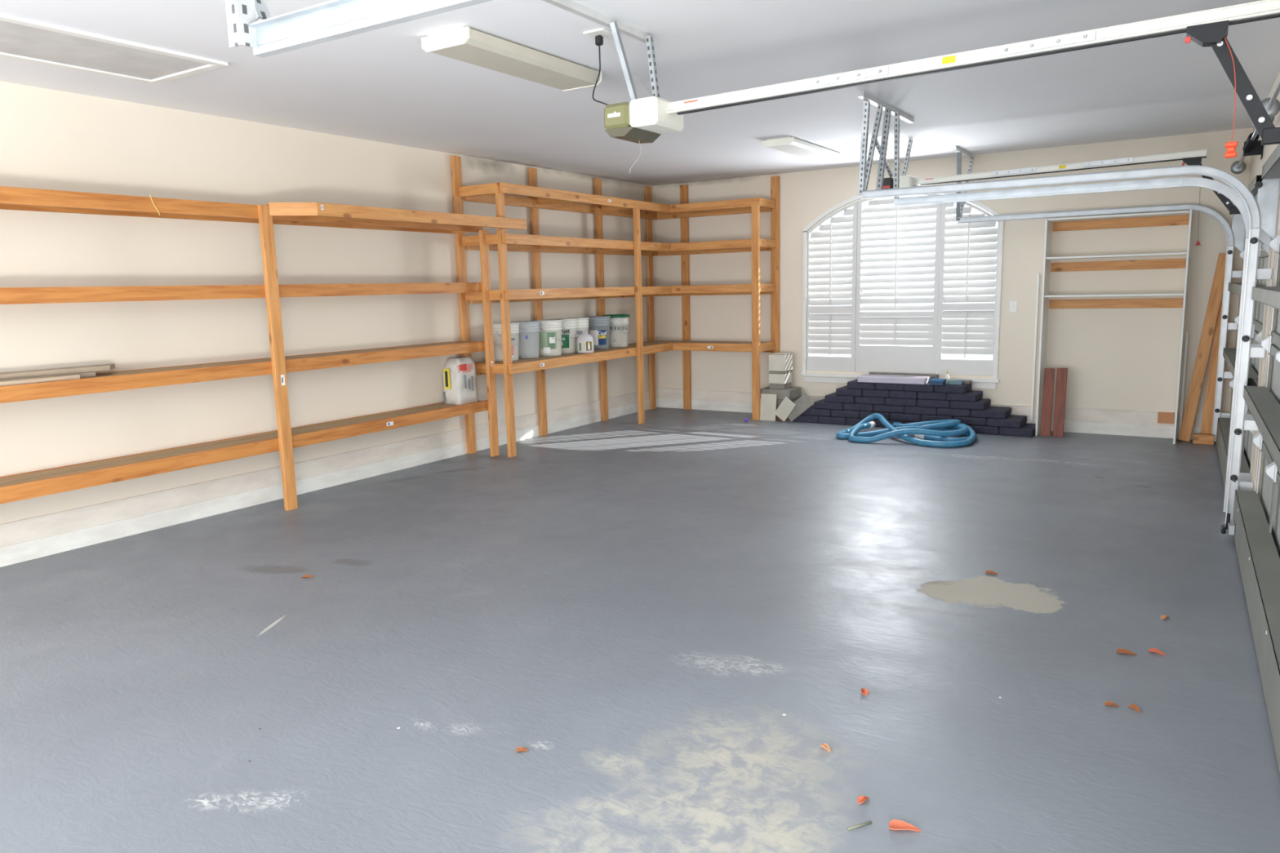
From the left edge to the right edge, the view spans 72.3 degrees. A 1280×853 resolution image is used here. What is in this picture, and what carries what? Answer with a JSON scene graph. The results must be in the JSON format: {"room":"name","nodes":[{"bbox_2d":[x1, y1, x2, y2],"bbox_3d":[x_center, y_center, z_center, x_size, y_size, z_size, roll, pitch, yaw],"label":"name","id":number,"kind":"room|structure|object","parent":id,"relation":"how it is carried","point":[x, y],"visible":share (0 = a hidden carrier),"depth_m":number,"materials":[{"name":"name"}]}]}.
{"room":"garage","nodes":[
{"label":"garage","id":0,"kind":"room"},
{"bbox_2d":[0,80,657,524],"bbox_3d":[-3.043,-0.750,6.081,0.150,2.740,12.150,4,11,32],"label":"wall","id":1,"kind":"structure","parent":0,"point":[51,140],"depth_m":6.16,"materials":[{"name":"beige paint"}]},
{"bbox_2d":[0,387,657,546],"bbox_3d":[-2.961,0.439,6.205,0.009,0.120,11.900,4,11,32],"label":"trim","id":2,"kind":"structure","parent":1,"relation":"attached to","point":[12,534],"depth_m":6.34,"materials":[{"name":"paint"}]},
{"bbox_2d":[0,398,657,567],"bbox_3d":[-2.955,0.555,6.221,0.016,0.115,11.900,4,11,32],"label":"baseboard","id":3,"kind":"structure","parent":1,"relation":"attached to","point":[28,550],"depth_m":6.34,"materials":[{"name":"paint"}]},
{"bbox_2d":[0,407,1279,852],"bbox_3d":[-0.347,0.877,4.538,6.553,0.120,12.300,4,11,32],"label":"floor","id":4,"kind":"structure","parent":0,"point":[673,614],"depth_m":3.62,"materials":[{"name":"grey paint"}]},
{"bbox_2d":[0,186,526,511],"bbox_3d":[-2.620,-0.457,6.082,0.602,2.141,5.120,4,11,32],"label":"shelving unit","id":5,"kind":"object","parent":4,"relation":"on","point":[28,485],"visible":0.95,"depth_m":5.98,"materials":[{"name":"brown wood"}]},
{"bbox_2d":[0,374,80,386],"bbox_3d":[-3.537,-0.223,4.718,0.075,0.021,1.000,4,11,32],"label":"wood board","id":6,"kind":"object","parent":5,"relation":"on","point":[72,376],"visible":1,"depth_m":4.92,"materials":[{"name":"beige wood"}]},
{"bbox_2d":[0,371,96,381],"bbox_3d":[-3.636,-0.235,4.799,0.170,0.024,1.241,5,11,34],"label":"wood board","id":7,"kind":"object","parent":5,"relation":"on","point":[91,373],"visible":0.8,"depth_m":5.09,"materials":[{"name":"wood"}]},
{"bbox_2d":[0,363,115,379],"bbox_3d":[-3.622,-0.276,4.881,0.142,0.029,1.400,5,11,33],"label":"wood board","id":8,"kind":"object","parent":7,"relation":"on","point":[22,374],"visible":1,"depth_m":5.11,"materials":[{"name":"beige wood"}]},
{"bbox_2d":[442,356,477,404],"bbox_3d":[-1.621,-0.415,7.865,0.215,0.412,0.266,4,11,32],"label":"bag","id":9,"kind":"object","parent":5,"relation":"on","point":[460,387],"visible":1,"depth_m":7.79,"materials":[{"name":"white plastic"}]},
{"bbox_2d":[450,155,779,457],"bbox_3d":[-0.031,-1.281,9.059,1.666,2.715,3.480,4,11,32],"label":"shelving unit","id":10,"kind":"object","parent":4,"relation":"on","point":[501,242],"visible":0.98,"depth_m":9.56,"materials":[{"name":"brown wood"}]},
{"bbox_2d":[493,322,520,361],"bbox_3d":[-1.285,-0.807,8.332,0.302,0.355,0.300,4,11,32],"label":"bucket","id":11,"kind":"object","parent":10,"relation":"on","point":[497,331],"visible":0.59,"depth_m":8.23,"materials":[{"name":"white plastic"}]},
{"bbox_2d":[510,320,540,358],"bbox_3d":[-1.120,-0.852,8.593,0.296,0.355,0.296,4,11,32],"label":"bucket","id":12,"kind":"object","parent":10,"relation":"on","point":[529,345],"visible":0.77,"depth_m":8.49,"materials":[{"name":"white plastic"}]},
{"bbox_2d":[533,319,564,356],"bbox_3d":[-0.919,-0.894,8.827,0.302,0.355,0.300,4,11,32],"label":"bucket","id":13,"kind":"object","parent":10,"relation":"on","point":[550,330],"visible":0.9,"depth_m":8.72,"materials":[{"name":"white plastic"}]},
{"bbox_2d":[552,318,578,354],"bbox_3d":[-0.789,-0.941,9.102,0.302,0.355,0.300,4,11,32],"label":"bucket","id":14,"kind":"object","parent":10,"relation":"on","point":[569,327],"visible":0.64,"depth_m":9.00,"materials":[{"name":"white plastic"}]},
{"bbox_2d":[561,317,590,352],"bbox_3d":[-0.678,-0.971,9.274,0.302,0.355,0.300,4,11,32],"label":"bucket","id":15,"kind":"object","parent":10,"relation":"on","point":[582,322],"visible":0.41,"depth_m":9.16,"materials":[{"name":"white plastic"}]},
{"bbox_2d":[577,332,594,353],"bbox_3d":[-0.565,-0.867,9.049,0.177,0.215,0.178,4,11,32],"label":"plastic jug","id":16,"kind":"object","parent":10,"relation":"on","point":[585,344],"visible":1,"depth_m":8.98,"materials":[{"name":"white plastic"}]},
{"bbox_2d":[583,315,611,349],"bbox_3d":[-0.465,-1.028,9.605,0.302,0.355,0.300,4,11,32],"label":"bucket","id":17,"kind":"object","parent":10,"relation":"on","point":[599,326],"visible":0.82,"depth_m":9.49,"materials":[{"name":"plastic"}]},
{"bbox_2d":[602,314,630,347],"bbox_3d":[-0.265,-1.080,9.884,0.308,0.360,0.308,4,11,32],"label":"bucket","id":18,"kind":"object","parent":10,"relation":"on","point":[619,323],"visible":0.87,"depth_m":9.77,"materials":[{"name":"white plastic"}]},
{"bbox_2d":[760,393,777,421],"bbox_3d":[1.440,-0.215,9.837,0.190,0.299,0.047,4,11,32],"label":"tile","id":19,"kind":"structure","parent":4,"relation":"on","point":[768,402],"depth_m":9.83,"materials":[{"name":"beige tile"}]},
{"bbox_2d":[775,415,790,420],"bbox_3d":[1.605,-0.155,10.001,0.340,0.119,0.300,4,11,32],"label":"carton","id":20,"kind":"object","parent":4,"relation":"on","point":[776,416],"visible":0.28,"depth_m":9.86,"materials":[{"name":"cardboard"}]},
{"bbox_2d":[776,397,799,409],"bbox_3d":[1.602,-0.272,9.983,0.340,0.114,0.300,4,11,32],"label":"carton","id":21,"kind":"object","parent":20,"relation":"on","point":[778,402],"visible":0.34,"depth_m":9.84,"materials":[{"name":"grey cardboard"}]},
{"bbox_2d":[760,386,800,399],"bbox_3d":[1.588,-0.382,9.967,0.380,0.108,0.330,4,11,32],"label":"carton","id":22,"kind":"object","parent":21,"relation":"on","point":[792,393],"visible":0.64,"depth_m":9.82,"materials":[{"name":"grey cardboard"}]},
{"bbox_2d":[768,382,791,389],"bbox_3d":[1.595,-0.468,9.959,0.180,0.061,0.210,4,11,32],"label":"carton","id":23,"kind":"object","parent":22,"relation":"on","point":[777,386],"visible":0.86,"depth_m":9.88,"materials":[{"name":"grey cardboard"}]},
{"bbox_2d":[768,372,791,383],"bbox_3d":[1.593,-0.552,9.940,0.195,0.109,0.220,4,11,32],"label":"carton","id":24,"kind":"object","parent":23,"relation":"on","point":[772,378],"visible":0.86,"depth_m":9.86,"materials":[{"name":"white cardboard"}]},
{"bbox_2d":[768,369,791,373],"bbox_3d":[1.594,-0.623,9.933,0.185,0.032,0.210,4,11,32],"label":"carton","id":25,"kind":"object","parent":24,"relation":"on","point":[789,371],"visible":0.82,"depth_m":9.86,"materials":[{"name":"grey cardboard"}]},
{"bbox_2d":[768,352,792,371],"bbox_3d":[1.591,-0.732,9.910,0.204,0.189,0.224,4,11,32],"label":"carton","id":26,"kind":"object","parent":25,"relation":"on","point":[779,362],"visible":1,"depth_m":9.83,"materials":[{"name":"white cardboard"}]},
{"bbox_2d":[773,396,795,422],"bbox_3d":[1.605,-0.191,9.696,0.259,0.280,0.012,4,11,32],"label":"tile","id":27,"kind":"structure","parent":4,"relation":"on","point":[787,406],"depth_m":9.69,"materials":[{"name":"beige tile"}]},
{"bbox_2d":[787,392,813,422],"bbox_3d":[1.744,-0.210,9.636,0.355,0.330,0.012,4,11,32],"label":"tile","id":28,"kind":"structure","parent":4,"relation":"on","point":[803,402],"depth_m":9.61,"materials":[{"name":"beige tile"}]},
{"bbox_2d":[792,413,819,422],"bbox_3d":[1.916,-0.108,9.797,0.305,0.075,0.390,4,11,32],"label":"paver","id":29,"kind":"object","parent":4,"relation":"on","point":[806,419],"visible":0.56,"depth_m":9.62,"materials":[{"name":"stone"}]},
{"bbox_2d":[802,404,831,417],"bbox_3d":[2.023,-0.177,9.723,0.316,0.075,0.370,4,11,32],"label":"paver","id":30,"kind":"object","parent":29,"relation":"on","point":[811,411],"visible":0.58,"depth_m":9.56,"materials":[{"name":"grey concrete"}]},
{"bbox_2d":[813,399,844,409],"bbox_3d":[2.133,-0.247,9.655,0.324,0.075,0.350,4,11,32],"label":"paver","id":31,"kind":"object","parent":30,"relation":"on","point":[821,404],"visible":0.6,"depth_m":9.51,"materials":[{"name":"grey concrete"}]},
{"bbox_2d":[824,391,855,403],"bbox_3d":[2.234,-0.316,9.581,0.326,0.075,0.340,4,11,32],"label":"paver","id":32,"kind":"object","parent":31,"relation":"on","point":[832,397],"visible":0.66,"depth_m":9.44,"materials":[{"name":"grey concrete"}]},
{"bbox_2d":[835,385,862,396],"bbox_3d":[2.322,-0.387,9.523,0.286,0.075,0.330,4,11,32],"label":"paver","id":33,"kind":"object","parent":32,"relation":"on","point":[842,391],"visible":0.7,"depth_m":9.39,"materials":[{"name":"grey concrete"}]},
{"bbox_2d":[847,378,875,389],"bbox_3d":[2.430,-0.456,9.448,0.301,0.075,0.320,4,11,32],"label":"paver","id":34,"kind":"object","parent":33,"relation":"on","point":[855,384],"visible":0.7,"depth_m":9.32,"materials":[{"name":"grey concrete"}]},
{"bbox_2d":[857,373,931,384],"bbox_3d":[2.680,-0.499,9.243,0.700,0.060,0.270,4,11,32],"label":"stone slab","id":35,"kind":"object","parent":34,"relation":"on","point":[891,379],"visible":0.9,"depth_m":9.15,"materials":[{"name":"white stone"}]},
{"bbox_2d":[818,416,847,425],"bbox_3d":[2.175,-0.088,9.630,0.305,0.075,0.390,4,11,32],"label":"paver","id":36,"kind":"object","parent":4,"relation":"on","point":[822,420],"visible":0.58,"depth_m":9.46,"materials":[{"name":"grey concrete"}]},
{"bbox_2d":[831,409,860,418],"bbox_3d":[2.296,-0.158,9.557,0.316,0.075,0.370,4,11,32],"label":"paver","id":37,"kind":"object","parent":36,"relation":"on","point":[834,413],"visible":0.58,"depth_m":9.40,"materials":[{"name":"grey concrete"}]},
{"bbox_2d":[843,403,875,411],"bbox_3d":[2.413,-0.227,9.486,0.324,0.075,0.350,4,11,32],"label":"paver","id":38,"kind":"object","parent":37,"relation":"on","point":[846,406],"visible":0.58,"depth_m":9.34,"materials":[{"name":"grey concrete"}]},
{"bbox_2d":[854,395,886,404],"bbox_3d":[2.519,-0.297,9.415,0.326,0.075,0.340,4,11,32],"label":"paver","id":39,"kind":"object","parent":38,"relation":"on","point":[860,400],"visible":0.58,"depth_m":9.27,"materials":[{"name":"grey concrete"}]},
{"bbox_2d":[862,389,890,397],"bbox_3d":[2.570,-0.369,9.375,0.286,0.075,0.330,4,11,32],"label":"paver","id":40,"kind":"object","parent":39,"relation":"on","point":[866,393],"visible":0.62,"depth_m":9.24,"materials":[{"name":"grey concrete"}]},
{"bbox_2d":[875,382,905,391],"bbox_3d":[2.689,-0.436,9.288,0.301,0.075,0.320,4,11,32],"label":"paver","id":41,"kind":"object","parent":40,"relation":"on","point":[878,386],"visible":0.62,"depth_m":9.15,"materials":[{"name":"grey concrete"}]},
{"bbox_2d":[846,417,875,425],"bbox_3d":[2.440,-0.070,9.472,0.305,0.075,0.390,4,11,32],"label":"paver","id":42,"kind":"object","parent":4,"relation":"on","point":[850,421],"visible":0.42,"depth_m":9.35,"materials":[{"name":"stone"}]},
{"bbox_2d":[859,411,890,420],"bbox_3d":[2.563,-0.137,9.383,0.316,0.075,0.370,4,11,32],"label":"paver","id":43,"kind":"object","parent":42,"relation":"on","point":[863,415],"visible":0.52,"depth_m":9.24,"materials":[{"name":"grey concrete"}]},
{"bbox_2d":[873,404,905,413],"bbox_3d":[2.693,-0.207,9.315,0.324,0.075,0.350,4,11,32],"label":"paver","id":44,"kind":"object","parent":43,"relation":"on","point":[877,408],"visible":0.58,"depth_m":9.17,"materials":[{"name":"grey concrete"}]},
{"bbox_2d":[884,397,918,406],"bbox_3d":[2.793,-0.274,9.233,0.326,0.075,0.340,4,11,32],"label":"paver","id":45,"kind":"object","parent":44,"relation":"on","point":[890,402],"visible":0.58,"depth_m":9.09,"materials":[{"name":"grey concrete"}]},
{"bbox_2d":[888,390,918,399],"bbox_3d":[2.810,-0.350,9.213,0.286,0.075,0.330,4,11,32],"label":"paver","id":46,"kind":"object","parent":45,"relation":"on","point":[892,394],"visible":0.6,"depth_m":9.07,"materials":[{"name":"grey concrete"}]},
{"bbox_2d":[888,819,920,831],"bbox_3d":[0.731,1.116,2.432,0.084,0.014,0.046,4,11,32],"label":"dry leaf","id":47,"kind":"object","parent":4,"relation":"on","point":[895,824],"visible":1,"depth_m":2.44,"materials":[{"name":"plant"}]},
{"bbox_2d":[835,413,977,447],"bbox_3d":[2.606,0.021,8.517,1.266,0.186,0.911,4,11,32],"label":"hose","id":48,"kind":"object","parent":4,"relation":"on","point":[933,433],"visible":1,"depth_m":8.38,"materials":[{"name":"blue plastic"}]},
{"bbox_2d":[968,425,1000,435],"bbox_3d":[3.477,0.010,8.808,0.305,0.075,0.390,4,11,32],"label":"paver","id":49,"kind":"object","parent":4,"relation":"on","point":[980,429],"visible":0.38,"depth_m":8.63,"materials":[{"name":"stone"}]},
{"bbox_2d":[953,416,988,426],"bbox_3d":[3.380,-0.077,8.881,0.316,0.075,0.370,4,11,32],"label":"paver","id":50,"kind":"object","parent":49,"relation":"on","point":[970,420],"visible":0.46,"depth_m":8.72,"materials":[{"name":"stone"}]},
{"bbox_2d":[999,422,1035,436],"bbox_3d":[3.742,0.029,8.649,0.305,0.075,0.390,4,11,32],"label":"paver","id":51,"kind":"object","parent":4,"relation":"on","point":[1027,429],"visible":0.66,"depth_m":8.50,"materials":[{"name":"black stone"}]},
{"bbox_2d":[986,414,1026,428],"bbox_3d":[3.644,-0.055,8.702,0.316,0.075,0.370,4,11,32],"label":"paver","id":52,"kind":"object","parent":51,"relation":"on","point":[1011,420],"visible":0.88,"depth_m":8.57,"materials":[{"name":"black stone"}]},
{"bbox_2d":[970,406,1011,418],"bbox_3d":[3.525,-0.144,8.791,0.324,0.075,0.350,4,11,32],"label":"paver","id":53,"kind":"object","parent":52,"relation":"on","point":[994,412],"visible":0.88,"depth_m":8.67,"materials":[{"name":"grey concrete"}]},
{"bbox_2d":[1040,368,1054,436],"bbox_3d":[3.927,-0.234,8.443,0.090,0.653,0.087,4,11,32],"label":"wood board","id":54,"kind":"object","parent":4,"relation":"on","point":[1049,373],"visible":1,"depth_m":8.43,"materials":[{"name":"brown wood"}]},
{"bbox_2d":[1053,368,1067,436],"bbox_3d":[4.025,-0.231,8.393,0.090,0.658,0.087,4,11,32],"label":"wood board","id":55,"kind":"object","parent":4,"relation":"on","point":[1061,375],"visible":1,"depth_m":8.38,"materials":[{"name":"brown wood"}]},
{"bbox_2d":[1035,208,1192,444],"bbox_3d":[4.392,-0.919,8.173,1.161,2.065,0.354,4,11,32],"label":"rack","id":56,"kind":"object","parent":4,"relation":"on","point":[1175,218],"visible":0.98,"depth_m":8.18,"materials":[{"name":"paint"}]},
{"bbox_2d":[1044,293,1183,297],"bbox_3d":[4.386,-1.219,8.127,1.125,0.018,0.317,4,11,32],"label":"shelf","id":57,"kind":"object","parent":56,"relation":"attached to","point":[1046,295],"depth_m":8.02,"materials":[{"name":"white paint"}]},
{"bbox_2d":[1045,252,1186,259],"bbox_3d":[4.377,-1.569,8.071,1.125,0.018,0.317,4,11,32],"label":"shelf","id":58,"kind":"object","parent":56,"relation":"attached to","point":[1047,255],"depth_m":7.97,"materials":[{"name":"white paint"}]},
{"bbox_2d":[1048,210,1189,222],"bbox_3d":[4.369,-1.920,8.016,1.125,0.018,0.317,4,11,32],"label":"shelf","id":59,"kind":"object","parent":56,"relation":"attached to","point":[1172,215],"depth_m":8.00,"materials":[{"name":"white paint"}]},
{"bbox_2d":[1177,331,1188,436],"bbox_3d":[4.978,-0.386,8.024,0.020,0.970,0.070,4,11,32],"label":"strip","id":60,"kind":"object","parent":4,"relation":"on","point":[1187,332],"visible":0.9,"depth_m":7.99,"materials":[{"name":"paint"}]},
{"bbox_2d":[1177,253,1226,441],"bbox_3d":[5.060,-0.695,7.858,0.304,1.683,0.054,2,9,19],"label":"wood board","id":61,"kind":"object","parent":4,"relation":"on","point":[1217,288],"visible":0.94,"depth_m":7.84,"materials":[{"name":"brown wood"}]},
{"bbox_2d":[1192,433,1214,444],"bbox_3d":[5.070,0.113,7.883,0.160,0.085,0.070,4,11,32],"label":"wood block","id":62,"kind":"object","parent":4,"relation":"on","point":[1198,438],"visible":1,"depth_m":7.86,"materials":[{"name":"brown wood"}]},
{"bbox_2d":[1200,302,1230,434],"bbox_3d":[5.159,-0.481,7.868,0.149,1.247,0.084,4,11,32],"label":"wood board","id":63,"kind":"object","parent":4,"relation":"on","point":[1208,410],"visible":0.54,"depth_m":7.87,"materials":[{"name":"brown wood"}]},
{"bbox_3d":[2.960,-0.030,9.142,0.305,0.075,0.390,4,11,32],"label":"paver","id":64,"kind":"object","parent":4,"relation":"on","visible":0},
{"bbox_2d":[889,413,921,422],"bbox_3d":[2.834,-0.116,9.213,0.316,0.075,0.370,4,11,32],"label":"paver","id":65,"kind":"object","parent":64,"relation":"on","point":[893,416],"visible":0.56,"depth_m":9.05,"materials":[{"name":"grey concrete"}]},
{"bbox_2d":[904,406,937,415],"bbox_3d":[2.967,-0.185,9.136,0.324,0.075,0.350,4,11,32],"label":"paver","id":66,"kind":"object","parent":65,"relation":"on","point":[908,410],"visible":0.58,"depth_m":8.99,"materials":[{"name":"grey concrete"}]},
{"bbox_2d":[916,399,951,408],"bbox_3d":[3.071,-0.253,9.055,0.326,0.075,0.340,4,11,32],"label":"paver","id":67,"kind":"object","parent":66,"relation":"on","point":[920,402],"visible":0.62,"depth_m":8.91,"materials":[{"name":"grey concrete"}]},
{"bbox_2d":[917,391,947,400],"bbox_3d":[3.058,-0.332,9.063,0.286,0.075,0.330,4,11,32],"label":"paver","id":68,"kind":"object","parent":67,"relation":"on","point":[921,395],"visible":0.6,"depth_m":8.92,"materials":[{"name":"grey concrete"}]},
{"bbox_2d":[903,382,934,392],"bbox_3d":[2.943,-0.416,9.120,0.301,0.075,0.320,4,11,32],"label":"paver","id":69,"kind":"object","parent":68,"relation":"on","point":[908,387],"visible":0.6,"depth_m":8.99,"materials":[{"name":"grey concrete"}]},
{"bbox_3d":[3.219,-0.010,8.976,0.305,0.075,0.390,4,11,32],"label":"paver","id":70,"kind":"object","parent":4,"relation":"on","visible":0},
{"bbox_2d":[920,414,954,422],"bbox_3d":[3.107,-0.097,9.046,0.316,0.075,0.370,4,11,32],"label":"paver","id":71,"kind":"object","parent":70,"relation":"on","point":[923,417],"visible":0.42,"depth_m":8.91,"materials":[{"name":"stone"}]},
{"bbox_2d":[936,407,971,417],"bbox_3d":[3.243,-0.164,8.959,0.324,0.075,0.350,4,11,32],"label":"paver","id":72,"kind":"object","parent":71,"relation":"on","point":[949,411],"visible":0.58,"depth_m":8.81,"materials":[{"name":"grey concrete"}]},
{"bbox_2d":[950,398,991,409],"bbox_3d":[3.349,-0.232,8.879,0.326,0.075,0.340,4,11,32],"label":"paver","id":73,"kind":"object","parent":72,"relation":"on","point":[982,403],"visible":0.84,"depth_m":8.75,"materials":[{"name":"grey concrete"}]},
{"bbox_2d":[946,390,982,401],"bbox_3d":[3.303,-0.314,8.910,0.286,0.075,0.330,4,11,32],"label":"paver","id":74,"kind":"object","parent":73,"relation":"on","point":[971,395],"visible":0.84,"depth_m":8.79,"materials":[{"name":"grey concrete"}]},
{"bbox_2d":[933,383,971,393],"bbox_3d":[3.200,-0.397,8.957,0.301,0.075,0.320,4,11,32],"label":"paver","id":75,"kind":"object","parent":74,"relation":"on","point":[952,388],"visible":0.88,"depth_m":8.83,"materials":[{"name":"grey concrete"}]},
{"bbox_2d":[0,0,1279,186],"bbox_3d":[-0.415,-1.947,4.091,6.553,0.120,12.300,4,11,32],"label":"ceiling","id":76,"kind":"structure","parent":0,"point":[380,85],"depth_m":5.23,"materials":[{"name":"paint"}]},
{"bbox_2d":[0,13,228,84],"bbox_3d":[-2.962,-1.813,4.077,0.705,0.017,1.810,4,11,32],"label":"attic hatch","id":77,"kind":"object","parent":76,"relation":"attached to","point":[24,39],"visible":1,"depth_m":4.39,"materials":[{"name":"white paint"}]},
{"bbox_2d":[225,0,271,48],"bbox_3d":[-0.864,-1.208,2.105,0.326,0.702,1.000,4,11,32],"label":"hanger","id":78,"kind":"object","parent":76,"relation":"hanging from","point":[239,13],"visible":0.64,"depth_m":1.88,"materials":[{"name":"metal"}]},
{"bbox_2d":[247,0,493,57],"bbox_3d":[0.115,0.185,1.494,2.196,2.135,0.083,4,11,32],"label":"door track","id":79,"kind":"object","parent":78,"relation":"hanging from","point":[333,20],"visible":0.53,"depth_m":1.76,"materials":[{"name":"metal"}]},
{"bbox_2d":[421,26,602,91],"bbox_3d":[-0.638,-1.926,4.635,0.308,0.078,1.100,4,11,32],"label":"fluorescent light","id":80,"kind":"object","parent":76,"relation":"attached to","point":[465,44],"visible":0.99,"depth_m":4.47,"materials":[{"name":"beige plastic"}]},
{"bbox_2d":[542,0,659,99],"bbox_3d":[-0.354,-1.636,3.649,0.134,0.359,1.640,4,11,32],"label":"hanger","id":81,"kind":"object","parent":76,"relation":"hanging from","point":[616,26],"visible":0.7,"depth_m":4.09,"materials":[{"name":"metal"}]},
{"bbox_2d":[604,0,1279,145],"bbox_3d":[1.029,-1.266,3.615,2.685,0.465,0.281,4,11,32],"label":"garage door opener","id":82,"kind":"object","parent":81,"relation":"hanging from","point":[643,120],"visible":1,"depth_m":3.35,"materials":[{"name":"white metal"}]},
{"bbox_2d":[1224,35,1237,158],"bbox_3d":[1.985,-1.114,2.953,0.029,0.406,0.075,-7,11,-32],"label":"cord","id":83,"kind":"object","parent":82,"relation":"hanging from","point":[1230,146],"visible":1,"depth_m":2.95,"materials":[{"name":"red fabric"}]},
{"bbox_2d":[762,137,843,162],"bbox_3d":[1.501,-2.514,7.976,0.288,0.063,1.220,4,11,32],"label":"fluorescent light","id":84,"kind":"object","parent":76,"relation":"attached to","point":[792,145],"visible":1,"depth_m":7.79,"materials":[{"name":"beige plastic"}]},
{"bbox_2d":[857,90,914,198],"bbox_3d":[1.751,-1.956,6.279,0.172,0.654,1.199,5,11,36],"label":"hanger","id":85,"kind":"object","parent":76,"relation":"hanging from","point":[864,171],"visible":1,"depth_m":6.12,"materials":[{"name":"metal"}]},
{"bbox_2d":[875,138,912,177],"bbox_3d":[2.198,-2.352,7.654,0.419,0.340,0.067,-5,10,-20],"label":"hanger","id":86,"kind":"object","parent":76,"relation":"hanging from","point":[910,140],"visible":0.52,"depth_m":7.68,"materials":[{"name":"metal"}]},
{"bbox_2d":[882,149,1240,214],"bbox_3d":[3.276,-1.887,7.109,2.680,0.482,0.250,4,11,32],"label":"garage door opener","id":87,"kind":"object","parent":86,"relation":"hanging from","point":[1188,157],"visible":0.83,"depth_m":6.99,"materials":[{"name":"silver metal"}]},
{"bbox_2d":[951,146,973,220],"bbox_3d":[3.096,-2.340,8.494,0.136,0.652,0.680,4,11,32],"label":"hanger","id":88,"kind":"object","parent":76,"relation":"hanging from","point":[959,206],"visible":0.8,"depth_m":8.63,"materials":[{"name":"metal"}]},
{"bbox_2d":[653,128,1253,413],"bbox_3d":[2.799,-1.419,9.415,6.080,2.740,0.150,4,11,32],"label":"wall","id":89,"kind":"structure","parent":0,"point":[1127,358],"depth_m":8.59,"materials":[{"name":"beige paint"}]},
{"bbox_2d":[800,189,1004,389],"bbox_3d":[2.759,-1.490,9.376,2.135,2.095,0.151,4,11,32],"label":"window","id":90,"kind":"structure","parent":89,"relation":"in","point":[808,377],"depth_m":9.51,"materials":[{"name":"white wood"}]},
{"bbox_2d":[806,201,857,371],"bbox_3d":[2.126,-1.538,9.742,0.562,1.843,0.076,4,11,32],"label":"plantation shutter","id":91,"kind":"object","parent":90,"relation":"attached to","point":[832,331],"visible":1,"depth_m":9.76,"materials":[{"name":"white wood"}]},
{"bbox_2d":[855,193,941,373],"bbox_3d":[2.740,-1.524,9.354,0.877,1.907,0.083,4,11,32],"label":"plantation shutter","id":92,"kind":"object","parent":90,"relation":"attached to","point":[891,328],"visible":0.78,"depth_m":9.37,"materials":[{"name":"white wood"}]},
{"bbox_2d":[936,201,999,376],"bbox_3d":[3.355,-1.446,8.968,0.571,1.846,0.077,4,11,32],"label":"plantation shutter","id":93,"kind":"object","parent":90,"relation":"attached to","point":[971,331],"visible":0.84,"depth_m":8.99,"materials":[{"name":"white wood"}]},
{"bbox_2d":[657,398,1200,439],"bbox_3d":[2.765,-0.112,9.565,6.030,0.115,0.016,4,11,32],"label":"baseboard","id":94,"kind":"structure","parent":89,"relation":"attached to","point":[1071,426],"depth_m":8.55,"materials":[{"name":"paint"}]},
{"bbox_2d":[657,387,1203,427],"bbox_3d":[2.764,-0.229,9.549,6.030,0.120,0.009,4,11,32],"label":"trim","id":95,"kind":"structure","parent":89,"relation":"attached to","point":[1075,415],"depth_m":8.62,"materials":[{"name":"paint"}]},
{"bbox_2d":[1030,273,1039,422],"bbox_3d":[3.913,-0.772,8.675,0.020,1.460,0.044,4,11,32],"label":"strip","id":96,"kind":"object","parent":89,"relation":"attached to","point":[1038,274],"visible":1,"depth_m":8.66,"materials":[{"name":"paint"}]},
{"bbox_2d":[1229,71,1279,499],"bbox_3d":[2.235,-0.338,2.668,0.140,2.740,12.000,4,11,31],"label":"wall","id":97,"kind":"structure","parent":0,"point":[1256,164],"depth_m":5.24,"materials":[{"name":"beige paint"}]},
{"bbox_2d":[861,164,1279,523],"bbox_3d":[2.604,-0.567,5.686,2.390,2.193,0.076,4,10,31],"label":"door track","id":98,"kind":"object","parent":97,"relation":"attached to","point":[1262,213],"visible":0.84,"depth_m":5.16,"materials":[{"name":"metal"}]},
{"bbox_2d":[893,177,1271,511],"bbox_3d":[2.814,-0.583,5.890,2.244,2.150,0.075,4,11,32],"label":"door track","id":99,"kind":"object","parent":97,"relation":"attached to","point":[1219,187],"visible":0.44,"depth_m":5.51,"materials":[{"name":"metal"}]},
{"bbox_2d":[957,204,1245,441],"bbox_3d":[4.214,-1.008,8.280,2.389,2.176,0.076,4,10,31],"label":"door track","id":100,"kind":"object","parent":97,"relation":"attached to","point":[1235,236],"visible":0.77,"depth_m":7.77,"materials":[{"name":"metal"}]},
{"bbox_2d":[1214,174,1269,488],"bbox_3d":[4.484,-0.727,6.495,0.199,2.206,2.791,4,11,31],"label":"door","id":101,"kind":"structure","parent":97,"relation":"in","point":[1228,354],"depth_m":6.14,"materials":[{"name":"metal"}]},
{"bbox_2d":[1230,116,1275,173],"bbox_3d":[4.404,-2.010,6.314,0.144,0.160,2.880,4,11,31],"label":"shaft","id":102,"kind":"object","parent":97,"relation":"attached to","point":[1252,146],"visible":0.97,"depth_m":6.32,"materials":[{"name":"metal"}]},
{"bbox_2d":[1230,143,1279,775],"bbox_3d":[2.342,-0.129,3.041,0.199,2.206,4.838,4,11,31],"label":"door","id":103,"kind":"structure","parent":97,"relation":"in","point":[1256,536],"depth_m":4.13,"materials":[{"name":"metal"}]},
{"bbox_2d":[1261,80,1279,118],"bbox_3d":[2.232,-1.403,2.812,0.144,0.160,4.910,4,11,31],"label":"shaft","id":104,"kind":"object","parent":97,"relation":"attached to","point":[1272,105],"visible":0.63,"depth_m":4.79,"materials":[{"name":"metal"}]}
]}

